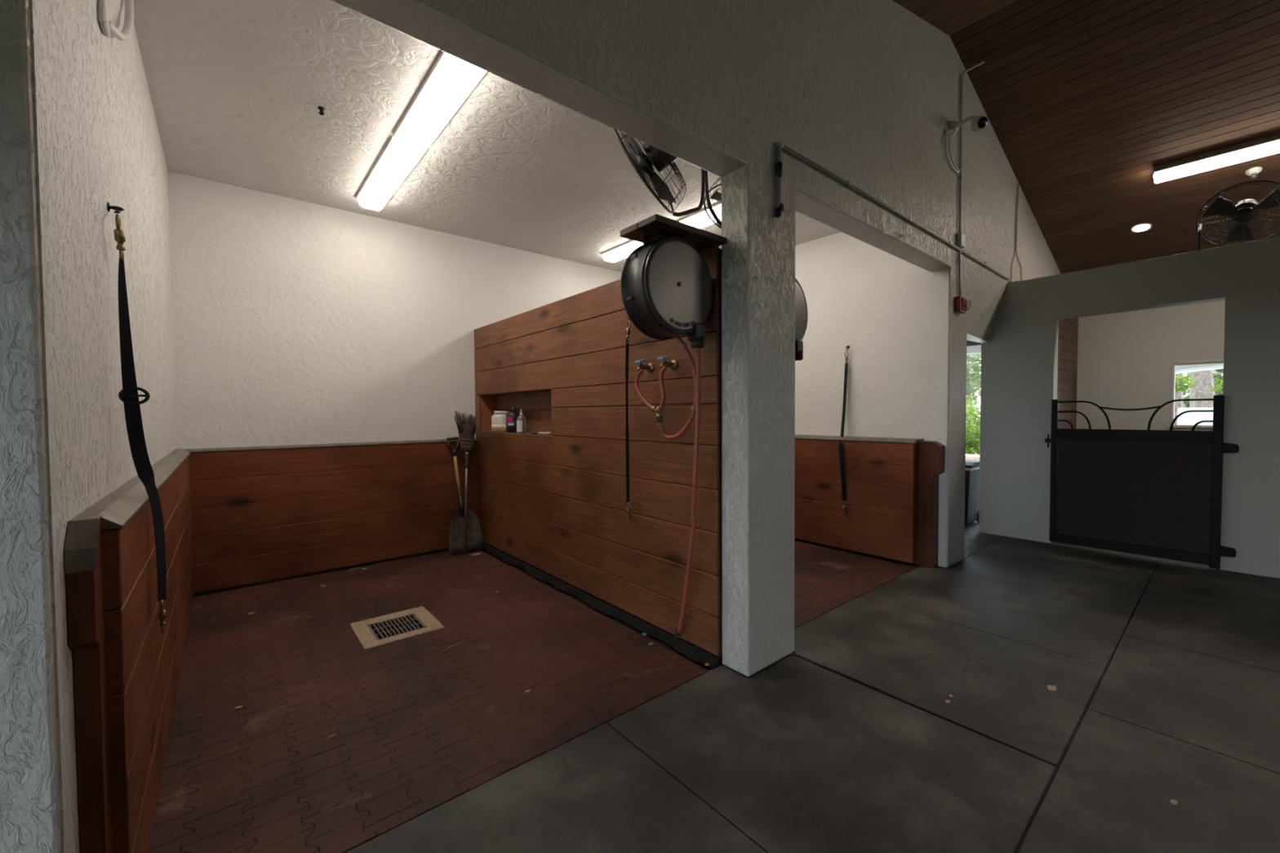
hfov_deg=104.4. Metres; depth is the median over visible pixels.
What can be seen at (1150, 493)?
gate
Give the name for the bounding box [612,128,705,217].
fan
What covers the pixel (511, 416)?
shampoo bottle
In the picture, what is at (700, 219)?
strip light
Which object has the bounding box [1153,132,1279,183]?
strip light
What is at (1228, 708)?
slab
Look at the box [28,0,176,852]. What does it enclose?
wall
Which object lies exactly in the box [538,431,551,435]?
soap dish
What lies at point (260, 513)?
kickboard
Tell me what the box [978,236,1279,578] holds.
wall
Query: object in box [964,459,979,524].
wheelie bin
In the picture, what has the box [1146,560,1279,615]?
slab
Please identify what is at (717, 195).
grille
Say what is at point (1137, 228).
diffuser
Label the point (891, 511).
kickboard
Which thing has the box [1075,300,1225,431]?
wall
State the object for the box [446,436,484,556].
shovel
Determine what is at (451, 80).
strip light
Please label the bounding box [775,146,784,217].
pipe
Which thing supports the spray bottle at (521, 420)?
in the wall at (553, 508)
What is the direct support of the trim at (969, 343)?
attached to the wall
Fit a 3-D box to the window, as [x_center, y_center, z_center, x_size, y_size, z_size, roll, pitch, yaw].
[8.040,-0.450,6.820,0.160,0.933,1.058,-2,2,-40]
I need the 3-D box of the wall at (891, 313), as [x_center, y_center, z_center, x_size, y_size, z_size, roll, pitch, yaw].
[1.810,-0.456,6.422,0.468,3.645,4.044,-2,2,-40]
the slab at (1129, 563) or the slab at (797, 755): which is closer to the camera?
the slab at (797, 755)
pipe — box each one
[774,141,1010,279]
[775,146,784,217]
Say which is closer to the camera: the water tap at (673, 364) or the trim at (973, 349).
the water tap at (673, 364)
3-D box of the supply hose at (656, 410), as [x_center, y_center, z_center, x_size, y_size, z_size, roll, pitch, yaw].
[0.135,-0.236,3.037,0.117,0.637,0.571,-2,2,-40]
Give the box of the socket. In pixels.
[458,495,464,516]
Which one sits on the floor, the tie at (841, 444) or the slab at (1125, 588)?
the slab at (1125, 588)
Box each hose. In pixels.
[635,335,696,439]
[674,347,700,639]
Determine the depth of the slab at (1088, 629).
3.74 m
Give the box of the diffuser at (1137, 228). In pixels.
[1132,224,1150,231]
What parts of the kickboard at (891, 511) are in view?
post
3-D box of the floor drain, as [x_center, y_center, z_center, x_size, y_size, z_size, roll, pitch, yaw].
[-1.726,1.427,3.522,0.502,0.034,0.503,-2,2,-40]
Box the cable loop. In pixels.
[97,0,133,40]
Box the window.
[1168,360,1223,427]
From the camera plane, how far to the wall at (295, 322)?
4.75 m
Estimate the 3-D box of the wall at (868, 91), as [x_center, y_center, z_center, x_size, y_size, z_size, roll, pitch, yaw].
[1.789,-1.108,3.904,14.600,4.984,0.257,-2,2,-40]
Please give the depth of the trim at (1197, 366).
8.02 m
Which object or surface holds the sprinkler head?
attached to the ceiling at (1082, 100)
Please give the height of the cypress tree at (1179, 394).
5.508 m
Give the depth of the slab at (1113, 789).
1.92 m
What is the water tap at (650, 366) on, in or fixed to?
attached to the wall at (553, 508)
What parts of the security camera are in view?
arm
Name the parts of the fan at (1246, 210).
motor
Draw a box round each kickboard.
[64,448,194,852]
[184,438,479,592]
[794,434,945,568]
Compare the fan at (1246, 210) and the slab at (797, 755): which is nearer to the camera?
the slab at (797, 755)
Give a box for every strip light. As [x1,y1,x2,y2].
[355,135,427,211]
[392,50,487,154]
[600,240,643,262]
[676,201,721,228]
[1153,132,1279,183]
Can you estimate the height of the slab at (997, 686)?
0.012 m
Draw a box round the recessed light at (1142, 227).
[1130,222,1151,232]
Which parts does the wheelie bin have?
lid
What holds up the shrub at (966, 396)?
on the ground
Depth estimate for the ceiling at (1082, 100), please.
4.84 m
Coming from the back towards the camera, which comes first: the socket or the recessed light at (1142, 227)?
the recessed light at (1142, 227)
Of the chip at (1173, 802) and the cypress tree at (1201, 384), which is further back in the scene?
the cypress tree at (1201, 384)
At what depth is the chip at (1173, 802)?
1.89 m
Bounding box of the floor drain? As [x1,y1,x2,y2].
[349,606,444,650]
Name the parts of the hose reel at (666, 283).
plate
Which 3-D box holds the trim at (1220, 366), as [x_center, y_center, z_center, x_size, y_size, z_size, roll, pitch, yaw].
[9.361,-0.822,7.683,0.310,0.318,4.200,-2,2,-40]
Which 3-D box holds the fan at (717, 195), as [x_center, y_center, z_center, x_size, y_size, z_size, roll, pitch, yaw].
[0.769,-1.711,3.614,0.680,0.772,0.424,0,2,-3]
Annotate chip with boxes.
[1047,684,1056,691]
[1170,799,1177,804]
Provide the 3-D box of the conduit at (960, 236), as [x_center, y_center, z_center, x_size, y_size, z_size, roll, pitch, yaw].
[3.152,-2.360,4.764,0.245,2.227,0.087,0,2,-4]
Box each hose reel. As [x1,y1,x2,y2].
[620,232,713,348]
[795,278,808,360]
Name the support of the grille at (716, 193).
attached to the fan at (717, 195)
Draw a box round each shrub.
[965,394,980,419]
[965,398,976,419]
[965,404,980,454]
[965,420,980,454]
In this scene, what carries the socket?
attached to the shovel
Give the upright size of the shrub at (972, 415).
1.744 m
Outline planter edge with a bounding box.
[965,453,979,460]
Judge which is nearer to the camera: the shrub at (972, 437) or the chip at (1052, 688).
the chip at (1052, 688)
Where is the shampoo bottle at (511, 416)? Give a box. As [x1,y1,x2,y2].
[506,405,519,432]
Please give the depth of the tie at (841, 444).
5.30 m
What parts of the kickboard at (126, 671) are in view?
post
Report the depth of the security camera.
4.51 m
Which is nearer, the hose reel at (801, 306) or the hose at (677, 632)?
the hose at (677, 632)
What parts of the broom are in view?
handle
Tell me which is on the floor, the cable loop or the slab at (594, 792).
the slab at (594, 792)
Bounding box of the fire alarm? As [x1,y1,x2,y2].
[955,295,971,313]
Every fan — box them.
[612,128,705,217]
[703,170,721,229]
[1195,180,1279,250]
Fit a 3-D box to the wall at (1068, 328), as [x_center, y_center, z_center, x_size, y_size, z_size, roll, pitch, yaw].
[5.777,-0.247,6.979,3.176,3.050,0.060,-2,2,-40]
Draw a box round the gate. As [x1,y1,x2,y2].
[1044,395,1239,568]
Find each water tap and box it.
[634,359,653,373]
[657,355,677,369]
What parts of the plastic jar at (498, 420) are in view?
lid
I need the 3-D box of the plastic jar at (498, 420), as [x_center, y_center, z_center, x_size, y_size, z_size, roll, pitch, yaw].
[-1.488,-0.054,5.365,0.226,0.226,0.226,-2,2,-40]
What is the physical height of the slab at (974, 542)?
0.012 m
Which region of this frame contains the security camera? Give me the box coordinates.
[943,115,987,173]
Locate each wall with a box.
[0,0,1061,852]
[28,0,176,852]
[168,170,621,595]
[474,245,722,669]
[795,231,962,568]
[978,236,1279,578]
[1057,317,1078,428]
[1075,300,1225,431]
[1177,408,1213,425]
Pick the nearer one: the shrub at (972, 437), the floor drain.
the floor drain
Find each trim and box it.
[966,340,981,346]
[966,344,981,355]
[1175,364,1223,369]
[1175,364,1223,373]
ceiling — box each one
[133,0,840,272]
[893,0,1279,273]
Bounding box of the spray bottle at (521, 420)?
[516,409,526,433]
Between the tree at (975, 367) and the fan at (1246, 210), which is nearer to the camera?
the fan at (1246, 210)
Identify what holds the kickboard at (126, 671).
attached to the wall at (97, 140)
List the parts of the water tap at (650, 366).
handle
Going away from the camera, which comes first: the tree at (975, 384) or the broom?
the broom
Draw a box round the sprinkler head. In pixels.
[1244,166,1262,178]
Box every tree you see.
[965,353,981,404]
[969,354,981,402]
[1173,373,1183,425]
[1174,369,1222,408]
[1182,368,1223,408]
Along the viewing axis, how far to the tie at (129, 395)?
1.82 m
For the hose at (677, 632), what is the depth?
2.80 m
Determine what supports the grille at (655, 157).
attached to the fan at (660, 159)
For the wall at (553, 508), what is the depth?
3.76 m
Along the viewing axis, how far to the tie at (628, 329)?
3.47 m
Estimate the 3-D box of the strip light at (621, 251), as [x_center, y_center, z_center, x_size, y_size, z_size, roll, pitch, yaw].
[0.022,-2.111,5.765,0.252,0.088,1.295,-2,2,-40]
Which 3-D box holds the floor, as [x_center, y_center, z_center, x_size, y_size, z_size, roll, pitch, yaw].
[3.504,1.493,1.395,13.900,0.098,13.594,-2,2,-40]
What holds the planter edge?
on the ground
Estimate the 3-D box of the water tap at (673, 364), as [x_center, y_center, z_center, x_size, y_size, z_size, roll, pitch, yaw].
[0.167,-0.399,3.124,0.134,0.095,0.080,-2,2,-40]
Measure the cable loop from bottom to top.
0.584 m
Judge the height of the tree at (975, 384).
6.345 m
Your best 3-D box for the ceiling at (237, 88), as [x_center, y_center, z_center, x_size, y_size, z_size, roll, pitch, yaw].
[-0.478,-2.176,4.587,6.267,0.120,3.866,-2,2,-40]
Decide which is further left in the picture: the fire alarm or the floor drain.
the floor drain
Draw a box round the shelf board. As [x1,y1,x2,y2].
[620,213,726,251]
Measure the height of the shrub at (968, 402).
2.073 m
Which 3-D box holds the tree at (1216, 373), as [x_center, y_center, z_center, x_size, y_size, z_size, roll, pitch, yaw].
[17.718,-1.337,16.128,2.215,4.655,5.186,-2,2,-40]
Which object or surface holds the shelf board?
on the wall at (868, 91)
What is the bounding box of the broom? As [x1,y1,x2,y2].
[453,410,477,555]
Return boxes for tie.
[106,201,166,633]
[625,317,631,521]
[838,345,849,517]
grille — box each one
[616,129,670,206]
[620,134,686,211]
[705,177,721,221]
[706,185,721,222]
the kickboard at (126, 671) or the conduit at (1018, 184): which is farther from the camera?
the conduit at (1018, 184)
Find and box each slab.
[346,723,766,852]
[607,655,1056,852]
[793,596,1106,766]
[859,565,1135,666]
[948,546,1151,608]
[963,530,1004,559]
[986,536,1158,575]
[1018,709,1279,852]
[1088,635,1279,774]
[1124,590,1279,672]
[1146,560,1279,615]
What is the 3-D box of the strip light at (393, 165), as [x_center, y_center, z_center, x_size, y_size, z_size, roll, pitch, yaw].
[-2.094,-2.054,4.123,0.247,0.088,1.300,-2,2,-40]
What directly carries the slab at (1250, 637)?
on the floor
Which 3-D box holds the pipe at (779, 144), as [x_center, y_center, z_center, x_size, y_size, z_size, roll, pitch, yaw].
[2.563,-1.691,4.350,4.615,0.040,0.034,-2,2,-40]
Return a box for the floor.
[148,520,1279,852]
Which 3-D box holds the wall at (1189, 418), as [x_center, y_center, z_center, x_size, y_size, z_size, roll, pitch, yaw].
[11.084,0.470,7.888,0.300,1.565,3.460,-2,2,-40]
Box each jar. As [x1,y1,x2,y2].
[491,410,510,432]
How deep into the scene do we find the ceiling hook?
3.22 m
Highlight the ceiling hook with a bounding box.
[317,106,324,115]
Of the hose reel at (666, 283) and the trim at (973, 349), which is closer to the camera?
the hose reel at (666, 283)
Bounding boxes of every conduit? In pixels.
[956,60,984,296]
[1010,183,1022,282]
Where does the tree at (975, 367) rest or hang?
on the ground
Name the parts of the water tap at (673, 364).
handle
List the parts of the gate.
post, rail, panel, rail, post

